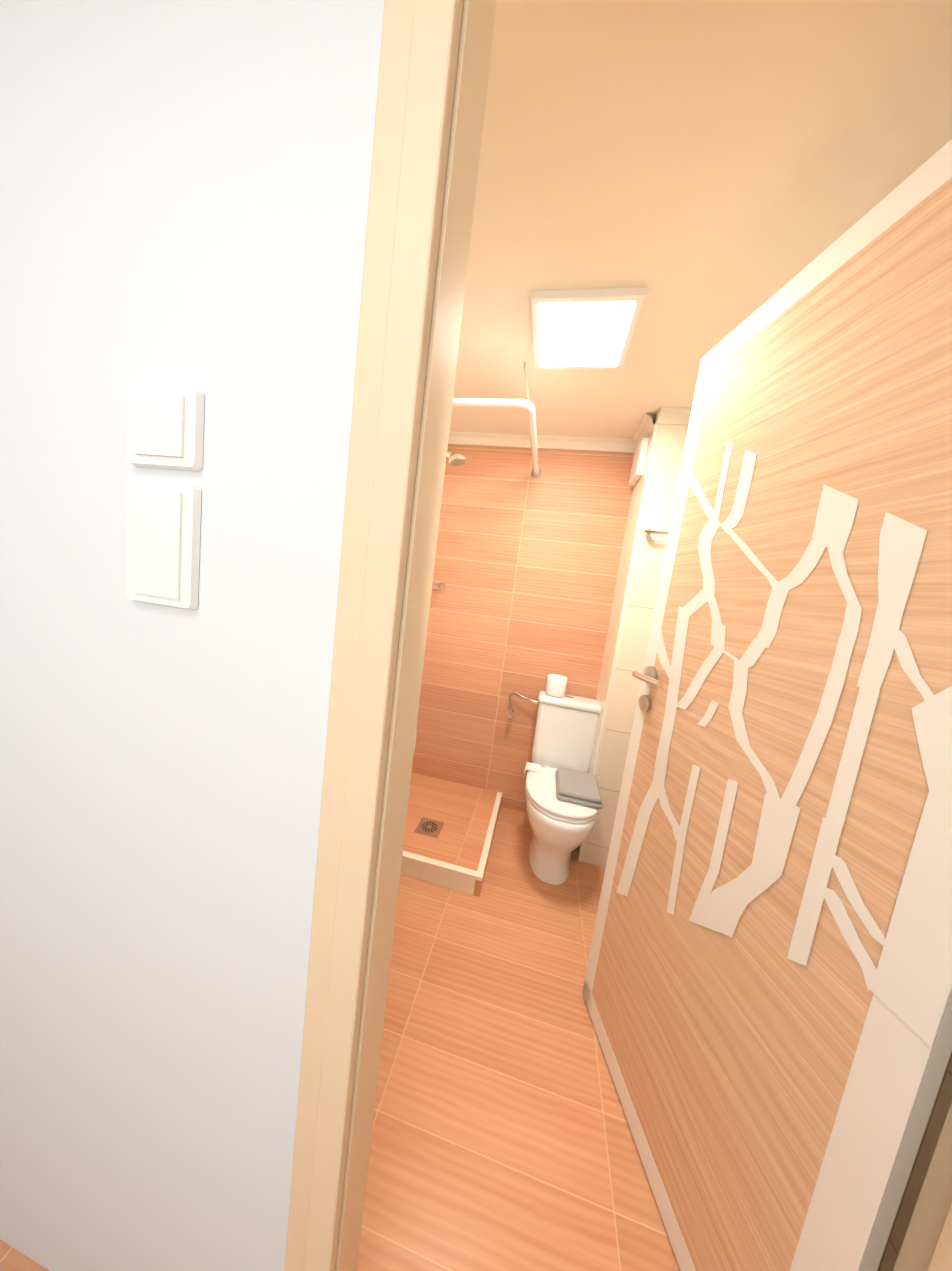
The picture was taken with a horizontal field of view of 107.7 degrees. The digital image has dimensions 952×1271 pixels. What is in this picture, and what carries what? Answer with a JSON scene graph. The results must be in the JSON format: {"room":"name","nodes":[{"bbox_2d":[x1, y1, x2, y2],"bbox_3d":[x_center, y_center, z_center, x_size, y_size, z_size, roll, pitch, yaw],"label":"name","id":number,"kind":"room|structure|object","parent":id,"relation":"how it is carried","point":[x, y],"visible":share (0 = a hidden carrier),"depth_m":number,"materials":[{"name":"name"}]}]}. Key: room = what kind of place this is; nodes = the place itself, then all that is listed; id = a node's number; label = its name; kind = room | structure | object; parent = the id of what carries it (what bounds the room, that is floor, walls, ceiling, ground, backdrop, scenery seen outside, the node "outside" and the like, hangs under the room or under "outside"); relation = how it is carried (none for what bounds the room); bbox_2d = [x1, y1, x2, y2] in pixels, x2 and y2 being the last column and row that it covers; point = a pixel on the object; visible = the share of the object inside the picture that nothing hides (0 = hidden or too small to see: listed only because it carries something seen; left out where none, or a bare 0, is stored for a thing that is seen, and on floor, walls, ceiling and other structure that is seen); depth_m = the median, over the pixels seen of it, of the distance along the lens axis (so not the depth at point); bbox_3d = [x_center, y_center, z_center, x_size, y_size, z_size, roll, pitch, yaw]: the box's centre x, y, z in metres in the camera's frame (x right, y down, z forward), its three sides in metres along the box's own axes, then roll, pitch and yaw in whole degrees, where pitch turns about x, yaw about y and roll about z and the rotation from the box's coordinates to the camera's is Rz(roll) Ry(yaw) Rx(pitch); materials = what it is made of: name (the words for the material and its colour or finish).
{"room":"hallway","nodes":[
{"label":"hallway","id":0,"kind":"room"},
{"bbox_2d":[0,0,383,1270],"bbox_3d":[-0.013,-0.038,0.425,2.800,2.600,0.113,9,7,11],"label":"wall","id":1,"kind":"structure","parent":0,"point":[184,192],"depth_m":0.45,"materials":[{"name":"white paint"}]},
{"bbox_2d":[126,455,201,609],"bbox_3d":[-0.390,-0.112,0.430,0.104,0.150,0.011,9,7,11],"label":"light switch","id":2,"kind":"object","parent":1,"relation":"attached to","point":[163,520],"depth_m":0.42,"materials":[{"name":"white plastic"}]},
{"bbox_2d":[127,387,204,470],"bbox_3d":[-0.372,-0.247,0.414,0.104,0.090,0.011,9,7,11],"label":"light switch","id":3,"kind":"object","parent":1,"relation":"attached to","point":[165,428],"depth_m":0.41,"materials":[{"name":"white plastic"}]},
{"bbox_2d":[284,0,951,1270],"bbox_3d":[0.246,0.234,0.388,0.856,2.138,0.133,9,7,11],"label":"door frame","id":4,"kind":"structure","parent":1,"relation":"attached to","point":[420,39],"depth_m":0.38,"materials":[{"name":"beige paint"}]},
{"bbox_2d":[582,139,951,1270],"bbox_3d":[0.542,0.282,0.738,0.164,2.024,0.694,6,7,-7],"label":"door","id":5,"kind":"structure","parent":1,"relation":"in","point":[766,991],"depth_m":0.59,"materials":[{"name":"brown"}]},
{"bbox_2d":[0,807,679,1270],"bbox_3d":[-0.175,1.289,0.620,2.800,0.100,3.520,9,7,11],"label":"floor","id":6,"kind":"structure","parent":0,"point":[502,1137],"depth_m":0.92,"materials":[{"name":"tile"}]},
{"bbox_2d":[400,773,501,896],"bbox_3d":[-0.249,1.023,1.932,0.700,0.094,0.700,9,7,11],"label":"shower floor","id":7,"kind":"structure","parent":6,"relation":"on","point":[454,854],"depth_m":1.78,"materials":[{"name":"tile"}]},
{"bbox_2d":[414,817,443,837],"bbox_3d":[-0.240,0.994,1.806,0.122,0.004,0.122,9,7,11],"label":"drain","id":8,"kind":"object","parent":7,"relation":"in","point":[429,827],"visible":1,"depth_m":1.80,"materials":[{"name":"silver metal"}]},
{"bbox_2d":[525,691,599,884],"bbox_3d":[0.436,0.767,1.786,0.358,0.805,0.659,9,7,11],"label":"toilet","id":9,"kind":"object","parent":6,"relation":"on","point":[565,730],"visible":0.83,"depth_m":1.76,"materials":[{"name":"white ceramic"}]},
{"bbox_2d":[524,762,540,776],"bbox_3d":[0.299,0.723,1.854,0.084,0.052,0.090,9,7,11],"label":"band","id":10,"kind":"object","parent":9,"relation":"on","point":[533,767],"visible":1,"depth_m":1.85,"materials":[{"name":"white"}]},
{"bbox_2d":[545,674,567,696],"bbox_3d":[0.459,0.284,1.986,0.112,0.105,0.112,9,7,11],"label":"toilet roll","id":11,"kind":"object","parent":9,"relation":"on","point":[556,684],"visible":1,"depth_m":1.94,"materials":[{"name":"white paper"}]},
{"bbox_2d":[555,767,602,808],"bbox_3d":[0.488,0.725,1.675,0.200,0.042,0.255,9,7,11],"label":"towel","id":12,"kind":"object","parent":9,"relation":"on","point":[577,787],"visible":0.98,"depth_m":1.62,"materials":[{"name":"grey fabric"}]},
{"bbox_2d":[412,444,633,812],"bbox_3d":[0.392,-0.022,2.124,1.570,2.270,0.120,9,7,11],"label":"wall","id":13,"kind":"structure","parent":0,"point":[526,566],"depth_m":2.08,"materials":[{"name":"tile"}]},
{"bbox_2d":[432,581,445,589],"bbox_3d":[-0.278,-0.311,2.115,0.169,0.043,0.107,9,7,11],"label":"basket","id":14,"kind":"object","parent":13,"relation":"attached to","point":[439,584],"visible":0.5,"depth_m":2.06,"materials":[{"name":"silver metal"}]},
{"bbox_2d":[507,692,537,718],"bbox_3d":[0.277,0.430,2.092,0.178,0.172,0.069,9,7,11],"label":"valve","id":15,"kind":"object","parent":13,"relation":"attached to","point":[510,712],"visible":1,"depth_m":2.09,"materials":[{"name":"silver metal"}]},
{"bbox_2d":[448,431,645,452],"bbox_3d":[0.338,-1.084,1.948,1.100,0.050,0.050,9,7,11],"label":"crown molding","id":16,"kind":"structure","parent":13,"relation":"attached to","point":[623,445],"depth_m":1.93,"materials":[{"name":"beige paint"}]},
{"bbox_2d":[577,412,687,867],"bbox_3d":[0.851,0.088,1.819,0.294,2.240,0.314,9,7,11],"label":"wall","id":17,"kind":"structure","parent":0,"point":[653,494],"depth_m":1.69,"materials":[{"name":"white paint"}]},
{"bbox_2d":[629,438,648,485],"bbox_3d":[0.820,-0.874,1.762,0.032,0.170,0.170,9,7,11],"label":"fan","id":18,"kind":"object","parent":17,"relation":"attached to","point":[638,462],"visible":1,"depth_m":1.69,"materials":[{"name":"white plastic"}]},
{"bbox_2d":[643,529,668,535],"bbox_3d":[0.884,-0.457,1.577,0.240,0.024,0.052,9,7,11],"label":"towel rail","id":19,"kind":"object","parent":17,"relation":"attached to","point":[647,532],"visible":0.35,"depth_m":1.57,"materials":[{"name":"silver metal"}]},
{"bbox_2d":[653,407,691,427],"bbox_3d":[0.919,-0.959,1.524,0.220,0.050,0.050,9,7,11],"label":"crown molding","id":20,"kind":"structure","parent":17,"relation":"attached to","point":[674,415],"depth_m":1.53,"materials":[{"name":"beige paint"}]},
{"bbox_2d":[449,0,951,438],"bbox_3d":[0.315,-1.065,1.211,1.690,0.080,1.740,9,7,11],"label":"ceiling","id":21,"kind":"structure","parent":0,"point":[710,175],"depth_m":0.70,"materials":[{"name":"beige paint"}]},
{"bbox_2d":[452,362,540,477],"bbox_3d":[-0.011,-1.014,1.675,0.659,0.209,0.732,9,7,11],"label":"rail","id":22,"kind":"object","parent":21,"relation":"hanging from","point":[528,406],"visible":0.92,"depth_m":1.34,"materials":[{"name":"white metal"}]},
{"bbox_2d":[531,287,646,369],"bbox_3d":[0.352,-1.001,1.159,0.320,0.023,0.320,9,7,11],"label":"recessed light","id":23,"kind":"object","parent":21,"relation":"in","point":[586,329],"visible":0.96,"depth_m":1.11,"materials":[{"name":"white plastic"}]},
{"bbox_2d":[877,1052,951,1270],"bbox_3d":[0.925,0.164,1.142,0.120,2.270,1.620,9,7,11],"label":"door frame","id":24,"kind":"structure","parent":0,"point":[926,1150],"depth_m":0.51,"materials":[{"name":"beige paint"}]},
{"bbox_3d":[-0.590,-0.071,1.488,0.120,2.270,1.740,9,7,11],"label":"wall","id":25,"kind":"structure","parent":0,"visible":0},
{"bbox_2d":[446,450,466,465],"bbox_3d":[-0.253,-0.302,1.920,0.307,1.337,0.284,9,7,11],"label":"shower","id":26,"kind":"object","parent":25,"relation":"attached to","point":[457,459],"visible":0.04,"depth_m":1.72,"materials":[{"name":"silver metal"}]}
]}

